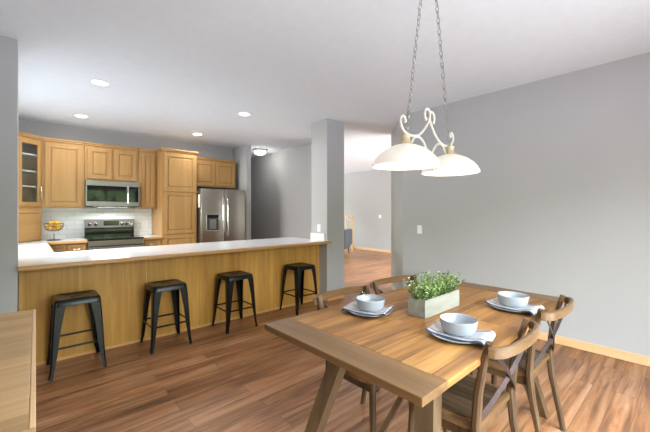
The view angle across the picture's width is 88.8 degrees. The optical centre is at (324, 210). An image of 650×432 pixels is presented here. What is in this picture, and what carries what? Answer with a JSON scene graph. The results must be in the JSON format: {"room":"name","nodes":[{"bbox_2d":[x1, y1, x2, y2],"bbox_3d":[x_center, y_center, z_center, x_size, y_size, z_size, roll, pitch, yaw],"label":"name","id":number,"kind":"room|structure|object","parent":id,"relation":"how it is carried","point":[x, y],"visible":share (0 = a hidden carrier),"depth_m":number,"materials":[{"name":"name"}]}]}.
{"room":"dining room","nodes":[
{"label":"dining room","id":0,"kind":"room"},
{"bbox_2d":[0,36,17,313],"bbox_3d":[-2.752,-0.015,2.692,0.386,2.740,0.365,0,0,-42],"label":"wall","id":1,"kind":"structure","parent":0,"point":[8,46],"depth_m":2.65,"materials":[{"name":"grey paint"}]},
{"bbox_2d":[18,119,232,238],"bbox_3d":[-3.451,-0.015,6.120,3.945,2.740,0.132,0,0,-42],"label":"wall","id":2,"kind":"structure","parent":0,"point":[49,130],"depth_m":5.67,"materials":[{"name":"grey paint"}]},
{"bbox_2d":[18,131,42,207],"bbox_3d":[-4.426,-0.570,4.730,0.630,1.050,0.618,0,0,-42],"label":"upper cabinet","id":3,"kind":"object","parent":2,"relation":"attached to","point":[30,193],"visible":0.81,"depth_m":4.87,"materials":[{"name":"brown wood"}]},
{"bbox_2d":[22,152,36,158],"bbox_3d":[-4.446,-0.814,4.731,0.565,0.018,0.554,0,0,-42],"label":"shelf","id":4,"kind":"object","parent":3,"relation":"attached to","point":[24,155],"depth_m":4.90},
{"bbox_2d":[22,169,36,173],"bbox_3d":[-4.446,-0.574,4.731,0.565,0.018,0.554,0,0,-42],"label":"shelf","id":5,"kind":"object","parent":3,"relation":"attached to","point":[23,171],"depth_m":4.87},
{"bbox_2d":[22,185,36,188],"bbox_3d":[-4.446,-0.354,4.731,0.565,0.018,0.554,0,0,-42],"label":"shelf","id":6,"kind":"object","parent":3,"relation":"attached to","point":[23,186],"depth_m":4.87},
{"bbox_2d":[42,137,84,207],"bbox_3d":[-4.109,-0.570,5.208,0.517,1.050,0.358,0,0,-42],"label":"upper cabinet","id":7,"kind":"object","parent":2,"relation":"attached to","point":[63,161],"visible":0.99,"depth_m":5.08,"materials":[{"name":"brown wood"}]},
{"bbox_2d":[85,142,138,182],"bbox_3d":[-3.632,-0.795,5.639,0.762,0.600,0.358,0,0,-42],"label":"upper cabinet","id":8,"kind":"object","parent":2,"relation":"attached to","point":[103,162],"visible":0.98,"depth_m":5.50,"materials":[{"name":"brown wood"}]},
{"bbox_2d":[85,180,138,206],"bbox_3d":[-3.598,-0.277,5.602,0.756,0.426,0.458,0,0,-42],"label":"microwave oven","id":9,"kind":"object","parent":8,"relation":"attached to","point":[97,193],"visible":0.96,"depth_m":5.45,"materials":[{"name":"silver metal"}]},
{"bbox_2d":[134,148,155,208],"bbox_3d":[-3.240,-0.570,5.993,0.287,1.050,0.358,0,0,-42],"label":"upper cabinet","id":10,"kind":"object","parent":2,"relation":"attached to","point":[146,158],"visible":0.94,"depth_m":5.87,"materials":[{"name":"brown wood"}]},
{"bbox_2d":[142,222,147,227],"bbox_3d":[-3.326,0.259,6.137,0.116,0.116,0.008,0,0,-42],"label":"wall outlet","id":11,"kind":"object","parent":2,"relation":"attached to","point":[144,224],"visible":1,"depth_m":6.13,"materials":[{"name":"white plastic"}]},
{"bbox_2d":[197,157,236,188],"bbox_3d":[-2.321,-0.765,6.824,0.955,0.580,0.358,0,0,-42],"label":"upper cabinet","id":12,"kind":"object","parent":2,"relation":"attached to","point":[212,173],"visible":0.82,"depth_m":6.71,"materials":[{"name":"brown wood"}]},
{"bbox_2d":[233,144,250,239],"bbox_3d":[-1.792,-0.015,7.141,0.115,2.740,0.600,0,0,-42],"label":"wall","id":13,"kind":"structure","parent":0,"point":[241,154],"depth_m":6.95,"materials":[{"name":"grey paint"}]},
{"bbox_2d":[251,144,311,239],"bbox_3d":[-1.590,-0.015,8.368,0.120,2.740,5.450,0,0,-42],"label":"wall","id":14,"kind":"structure","parent":0,"point":[281,181],"depth_m":7.56,"materials":[{"name":"grey paint"}]},
{"bbox_2d":[0,0,649,173],"bbox_3d":[-0.162,-1.435,6.593,9.800,0.100,12.400,0,0,-42],"label":"ceiling","id":15,"kind":"structure","parent":0,"point":[174,69],"depth_m":2.96,"materials":[{"name":"white paint"}]},
{"bbox_2d":[73,114,88,117],"bbox_3d":[-3.550,-1.381,4.839,0.190,0.008,0.190,0,0,-42],"label":"recessed light","id":16,"kind":"object","parent":15,"relation":"in","point":[75,115],"visible":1,"depth_m":4.84,"materials":[{"name":"white plastic"}]},
{"bbox_2d":[89,79,110,85],"bbox_3d":[-2.424,-1.381,3.578,0.190,0.008,0.190,0,0,-42],"label":"recessed light","id":17,"kind":"object","parent":15,"relation":"in","point":[93,81],"visible":1,"depth_m":3.57,"materials":[{"name":"white plastic"}]},
{"bbox_2d":[237,112,250,115],"bbox_3d":[-1.151,-1.381,4.735,0.190,0.008,0.190,0,0,-42],"label":"recessed light","id":18,"kind":"object","parent":15,"relation":"in","point":[238,113],"visible":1,"depth_m":4.72,"materials":[{"name":"white plastic"}]},
{"bbox_2d":[253,148,266,154],"bbox_3d":[-1.468,-1.326,7.501,0.330,0.118,0.330,0,0,-42],"label":"flush ceiling light","id":19,"kind":"object","parent":15,"relation":"attached to","point":[259,151],"visible":1,"depth_m":7.40,"materials":[{"name":"white glass"}]},
{"bbox_2d":[372,0,479,175],"bbox_3d":[0.614,-0.813,1.953,0.846,1.144,0.356,0,0,-42],"label":"pendant light","id":20,"kind":"object","parent":15,"relation":"hanging from","point":[406,155],"visible":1,"depth_m":1.92,"materials":[{"name":"white glass"}]},
{"bbox_2d":[312,119,343,300],"bbox_3d":[0.043,-0.015,5.218,0.365,2.740,0.365,0,0,-42],"label":"wall pillar","id":21,"kind":"structure","parent":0,"point":[327,134],"depth_m":5.07,"materials":[{"name":"grey paint"}]},
{"bbox_2d":[327,295,344,301],"bbox_3d":[0.171,1.312,5.077,0.363,0.085,0.014,0,0,-42],"label":"baseboard","id":22,"kind":"structure","parent":21,"relation":"attached to","point":[341,296],"depth_m":5.07,"materials":[{"name":"brown wood"}]},
{"bbox_2d":[36,249,649,431],"bbox_3d":[-0.162,1.405,6.593,9.800,0.100,12.400,0,0,-42],"label":"floor","id":23,"kind":"structure","parent":0,"point":[249,378],"depth_m":2.52,"materials":[{"name":"brown wood"}]},
{"bbox_2d":[0,309,35,431],"bbox_3d":[-1.241,0.930,1.089,0.442,0.850,1.270,0,0,-41],"label":"sideboard","id":24,"kind":"object","parent":23,"relation":"on","point":[17,329],"visible":1,"depth_m":1.04,"materials":[{"name":"brown wood"}]},
{"bbox_2d":[18,271,18,311],"bbox_3d":[-3.712,0.917,3.924,0.608,0.876,1.560,0,0,-42],"label":"base cabinet","id":25,"kind":"object","parent":23,"relation":"on","point":[18,271],"visible":0.02,"depth_m":3.39,"materials":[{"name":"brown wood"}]},
{"bbox_2d":[49,243,86,251],"bbox_3d":[-3.994,0.917,5.106,0.488,0.876,0.664,0,0,-42],"label":"base cabinet","id":26,"kind":"object","parent":23,"relation":"on","point":[73,246],"visible":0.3,"depth_m":4.90,"materials":[{"name":"brown wood"}]},
{"bbox_2d":[46,290,106,380],"bbox_3d":[-2.180,1.045,2.912,0.392,0.620,0.392,0,0,-42],"label":"bar stool","id":27,"kind":"object","parent":23,"relation":"on","point":[59,301],"visible":1,"depth_m":2.87,"materials":[{"name":"black metal"}]},
{"bbox_2d":[83,219,143,249],"bbox_3d":[-3.498,0.739,5.495,0.760,1.192,0.728,0,0,-42],"label":"range","id":28,"kind":"object","parent":23,"relation":"on","point":[99,233],"visible":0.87,"depth_m":5.51,"materials":[{"name":"silver glass"}]},
{"bbox_2d":[83,235,143,240],"bbox_3d":[-3.482,0.440,5.477,0.760,0.020,0.595,0,0,-42],"label":"cooktop","id":29,"kind":"object","parent":28,"relation":"in","point":[88,237],"depth_m":5.39,"materials":[{"name":"black glass"}]},
{"bbox_2d":[143,239,160,246],"bbox_3d":[-3.137,0.917,5.880,0.284,0.876,0.664,0,0,-42],"label":"base cabinet","id":30,"kind":"object","parent":23,"relation":"on","point":[150,242],"visible":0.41,"depth_m":5.66,"materials":[{"name":"brown wood"}]},
{"bbox_2d":[137,235,162,239],"bbox_3d":[-3.128,0.460,5.872,0.286,0.037,0.665,0,0,-42],"label":"countertop","id":31,"kind":"structure","parent":30,"relation":"on","point":[146,237],"depth_m":5.72,"materials":[{"name":"white stone"}]},
{"bbox_2d":[140,279,191,353],"bbox_3d":[-1.632,1.045,3.410,0.392,0.620,0.392,0,0,-42],"label":"bar stool","id":32,"kind":"object","parent":23,"relation":"on","point":[154,290],"visible":1,"depth_m":3.38,"materials":[{"name":"black metal"}]},
{"bbox_2d":[19,245,318,365],"bbox_3d":[-1.579,0.917,4.213,3.386,0.876,0.710,0,0,-42],"label":"breakfast bar","id":33,"kind":"object","parent":23,"relation":"on","point":[120,286],"visible":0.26,"depth_m":3.48,"materials":[{"name":"brown wood"}]},
{"bbox_2d":[17,233,331,270],"bbox_3d":[-2.383,0.410,4.827,3.793,0.138,3.216,0,0,-42],"label":"countertop","id":34,"kind":"structure","parent":33,"relation":"on","point":[34,255],"depth_m":3.62,"materials":[{"name":"white stone"}]},
{"bbox_2d":[18,208,41,242],"bbox_3d":[-4.437,0.198,4.731,0.615,0.482,0.603,0,0,-42],"label":"appliance garage","id":35,"kind":"object","parent":34,"relation":"on","point":[29,219],"visible":0.66,"depth_m":4.72,"materials":[{"name":"brown wood"}]},
{"bbox_2d":[43,223,63,240],"bbox_3d":[-4.065,0.311,4.979,0.244,0.258,0.244,0,0,-42],"label":"fruit stand","id":36,"kind":"object","parent":34,"relation":"on","point":[62,226],"visible":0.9,"depth_m":4.93,"materials":[{"name":"metal"}]},
{"bbox_2d":[43,223,63,230],"bbox_3d":[-4.065,0.242,4.979,0.244,0.122,0.244,0,0,-42],"label":"wire basket","id":37,"kind":"object","parent":36,"relation":"on","point":[62,226],"depth_m":4.92,"materials":[{"name":"black metal"}]},
{"bbox_2d":[152,148,198,244],"bbox_3d":[-2.804,0.130,6.184,0.666,2.450,0.660,0,0,-42],"label":"pantry cabinet","id":38,"kind":"object","parent":23,"relation":"on","point":[174,218],"visible":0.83,"depth_m":5.93,"materials":[{"name":"brown wood"}]},
{"bbox_2d":[197,188,245,242],"bbox_3d":[-2.157,0.455,6.626,0.910,1.740,0.815,0,0,-42],"label":"refrigerator","id":39,"kind":"object","parent":23,"relation":"on","point":[221,213],"visible":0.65,"depth_m":6.32,"materials":[{"name":"silver metal"}]},
{"bbox_2d":[212,270,257,333],"bbox_3d":[-1.066,1.045,3.921,0.392,0.620,0.392,0,0,-42],"label":"bar stool","id":40,"kind":"object","parent":23,"relation":"on","point":[238,276],"visible":1,"depth_m":3.88,"materials":[{"name":"black metal"}]},
{"bbox_2d":[280,262,318,315],"bbox_3d":[-0.351,1.045,4.565,0.392,0.620,0.392,0,0,-42],"label":"bar stool","id":41,"kind":"object","parent":23,"relation":"on","point":[298,268],"visible":0.92,"depth_m":4.52,"materials":[{"name":"black metal"}]},
{"bbox_2d":[344,229,351,253],"bbox_3d":[0.406,0.956,10.238,0.740,0.802,0.780,0,0,18],"label":"armchair","id":42,"kind":"object","parent":23,"relation":"on","point":[347,232],"visible":0.46,"depth_m":9.96,"materials":[{"name":"grey fabric"}]},
{"bbox_2d":[344,213,352,250],"bbox_3d":[0.072,-0.033,12.572,0.555,2.775,3.140,0,0,-42],"label":"staircase","id":43,"kind":"structure","parent":23,"relation":"on","point":[346,215],"depth_m":11.26,"materials":[{"name":"brown wood"}]},
{"bbox_2d":[313,285,408,431],"bbox_3d":[0.259,0.940,2.063,0.508,0.834,0.554,0,0,-42],"label":"dining chair","id":44,"kind":"object","parent":23,"relation":"on","point":[318,299],"visible":0.38,"depth_m":1.93,"materials":[{"name":"brown wood"}]},
{"bbox_2d":[370,275,416,391],"bbox_3d":[0.666,0.940,2.451,0.508,0.834,0.554,0,0,-35],"label":"dining chair","id":45,"kind":"object","parent":23,"relation":"on","point":[374,284],"visible":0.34,"depth_m":2.64,"materials":[{"name":"brown wood"}]},
{"bbox_2d":[264,278,564,431],"bbox_3d":[0.662,0.975,2.003,1.801,0.761,0.937,0,0,-42],"label":"dining table","id":46,"kind":"object","parent":23,"relation":"on","point":[394,352],"visible":0.62,"depth_m":1.55,"materials":[{"name":"brown wood"}]},
{"bbox_2d":[350,306,391,316],"bbox_3d":[0.261,0.584,1.937,0.250,0.020,0.250,0,0,-42],"label":"dinner plate","id":47,"kind":"object","parent":46,"relation":"on","point":[384,306],"visible":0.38,"depth_m":1.85,"materials":[{"name":"grey ceramic"}]},
{"bbox_2d":[341,300,394,316],"bbox_3d":[0.250,0.570,1.942,0.273,0.028,0.177,0,0,28],"label":"napkin","id":48,"kind":"object","parent":47,"relation":"on","point":[352,306],"visible":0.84,"depth_m":1.90,"materials":[{"name":"fabric"}]},
{"bbox_2d":[356,294,384,311],"bbox_3d":[0.265,0.537,1.932,0.169,0.064,0.169,0,0,-42],"label":"bowl","id":49,"kind":"object","parent":48,"relation":"on","point":[367,302],"visible":1,"depth_m":1.88,"materials":[{"name":"grey ceramic"}]},
{"bbox_2d":[403,270,465,318],"bbox_3d":[0.651,0.480,1.995,0.497,0.228,0.256,0,0,-42],"label":"planter","id":50,"kind":"object","parent":46,"relation":"on","point":[434,298],"visible":1,"depth_m":1.93,"materials":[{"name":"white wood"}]},
{"bbox_2d":[432,329,477,343],"bbox_3d":[0.625,0.584,1.569,0.250,0.020,0.250,0,0,-42],"label":"dinner plate","id":51,"kind":"object","parent":46,"relation":"on","point":[476,329],"visible":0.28,"depth_m":1.48,"materials":[{"name":"grey ceramic"}]},
{"bbox_2d":[424,320,495,346],"bbox_3d":[0.634,0.570,1.561,0.273,0.028,0.177,0,0,40],"label":"napkin","id":52,"kind":"object","parent":51,"relation":"on","point":[480,336],"visible":0.77,"depth_m":1.51,"materials":[{"name":"fabric"}]},
{"bbox_2d":[440,313,477,336],"bbox_3d":[0.629,0.537,1.564,0.169,0.064,0.169,0,0,-42],"label":"bowl","id":53,"kind":"object","parent":52,"relation":"on","point":[455,324],"visible":1,"depth_m":1.53,"materials":[{"name":"grey ceramic"}]},
{"bbox_2d":[491,304,529,312],"bbox_3d":[1.136,0.584,2.017,0.250,0.020,0.250,0,0,-42],"label":"dinner plate","id":54,"kind":"object","parent":46,"relation":"on","point":[527,304],"visible":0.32,"depth_m":1.94,"materials":[{"name":"grey ceramic"}]},
{"bbox_2d":[485,297,544,315],"bbox_3d":[1.143,0.570,2.007,0.177,0.028,0.273,0,0,-38],"label":"napkin","id":55,"kind":"object","parent":54,"relation":"on","point":[532,309],"visible":0.75,"depth_m":1.95,"materials":[{"name":"fabric"}]},
{"bbox_2d":[497,291,528,307],"bbox_3d":[1.140,0.537,2.013,0.169,0.064,0.169,0,0,-42],"label":"bowl","id":56,"kind":"object","parent":55,"relation":"on","point":[512,299],"visible":1,"depth_m":1.97,"materials":[{"name":"grey ceramic"}]},
{"bbox_2d":[408,317,538,431],"bbox_3d":[0.692,0.940,1.620,0.508,0.834,0.554,0,0,-42],"label":"dining chair","id":57,"kind":"object","parent":23,"relation":"on","point":[472,404],"visible":0.74,"depth_m":1.49,"materials":[{"name":"brown wood"}]},
{"bbox_2d":[469,294,573,431],"bbox_3d":[1.193,0.940,2.073,0.508,0.834,0.554,0,0,-42],"label":"dining chair","id":58,"kind":"object","parent":23,"relation":"on","point":[532,362],"visible":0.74,"depth_m":1.94,"materials":[{"name":"brown wood"}]},
{"bbox_2d":[344,169,390,249],"bbox_3d":[1.799,-0.015,11.195,0.120,2.740,7.600,0,0,-42],"label":"wall","id":59,"kind":"structure","parent":0,"point":[367,194],"depth_m":11.40,"materials":[{"name":"grey paint"}]},
{"bbox_2d":[353,246,390,252],"bbox_3d":[1.773,1.312,11.123,0.014,0.085,7.470,0,0,-42],"label":"baseboard","id":60,"kind":"structure","parent":59,"relation":"attached to","point":[354,247],"depth_m":11.29,"materials":[{"name":"brown wood"}]},
{"bbox_2d":[391,118,402,288],"bbox_3d":[1.194,-0.015,5.395,0.085,2.740,1.223,0,0,3],"label":"wall","id":61,"kind":"structure","parent":0,"point":[396,175],"depth_m":5.33,"materials":[{"name":"grey paint"}]},
{"bbox_2d":[403,52,649,356],"bbox_3d":[2.412,-0.015,3.446,0.120,2.740,3.720,0,0,-42],"label":"wall","id":62,"kind":"structure","parent":0,"point":[558,201],"depth_m":3.41,"materials":[{"name":"grey paint"}]},
{"bbox_2d":[417,225,421,233],"bbox_3d":[1.302,0.255,4.577,0.010,0.116,0.072,0,0,-42],"label":"light switch","id":63,"kind":"object","parent":62,"relation":"attached to","point":[419,227],"visible":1,"depth_m":4.57,"materials":[{"name":"white plastic"}]},
{"bbox_2d":[525,329,649,366],"bbox_3d":[2.318,1.312,3.449,0.014,0.085,3.590,0,0,-42],"label":"baseboard","id":64,"kind":"structure","parent":62,"relation":"attached to","point":[598,349],"depth_m":3.13,"materials":[{"name":"brown wood"}]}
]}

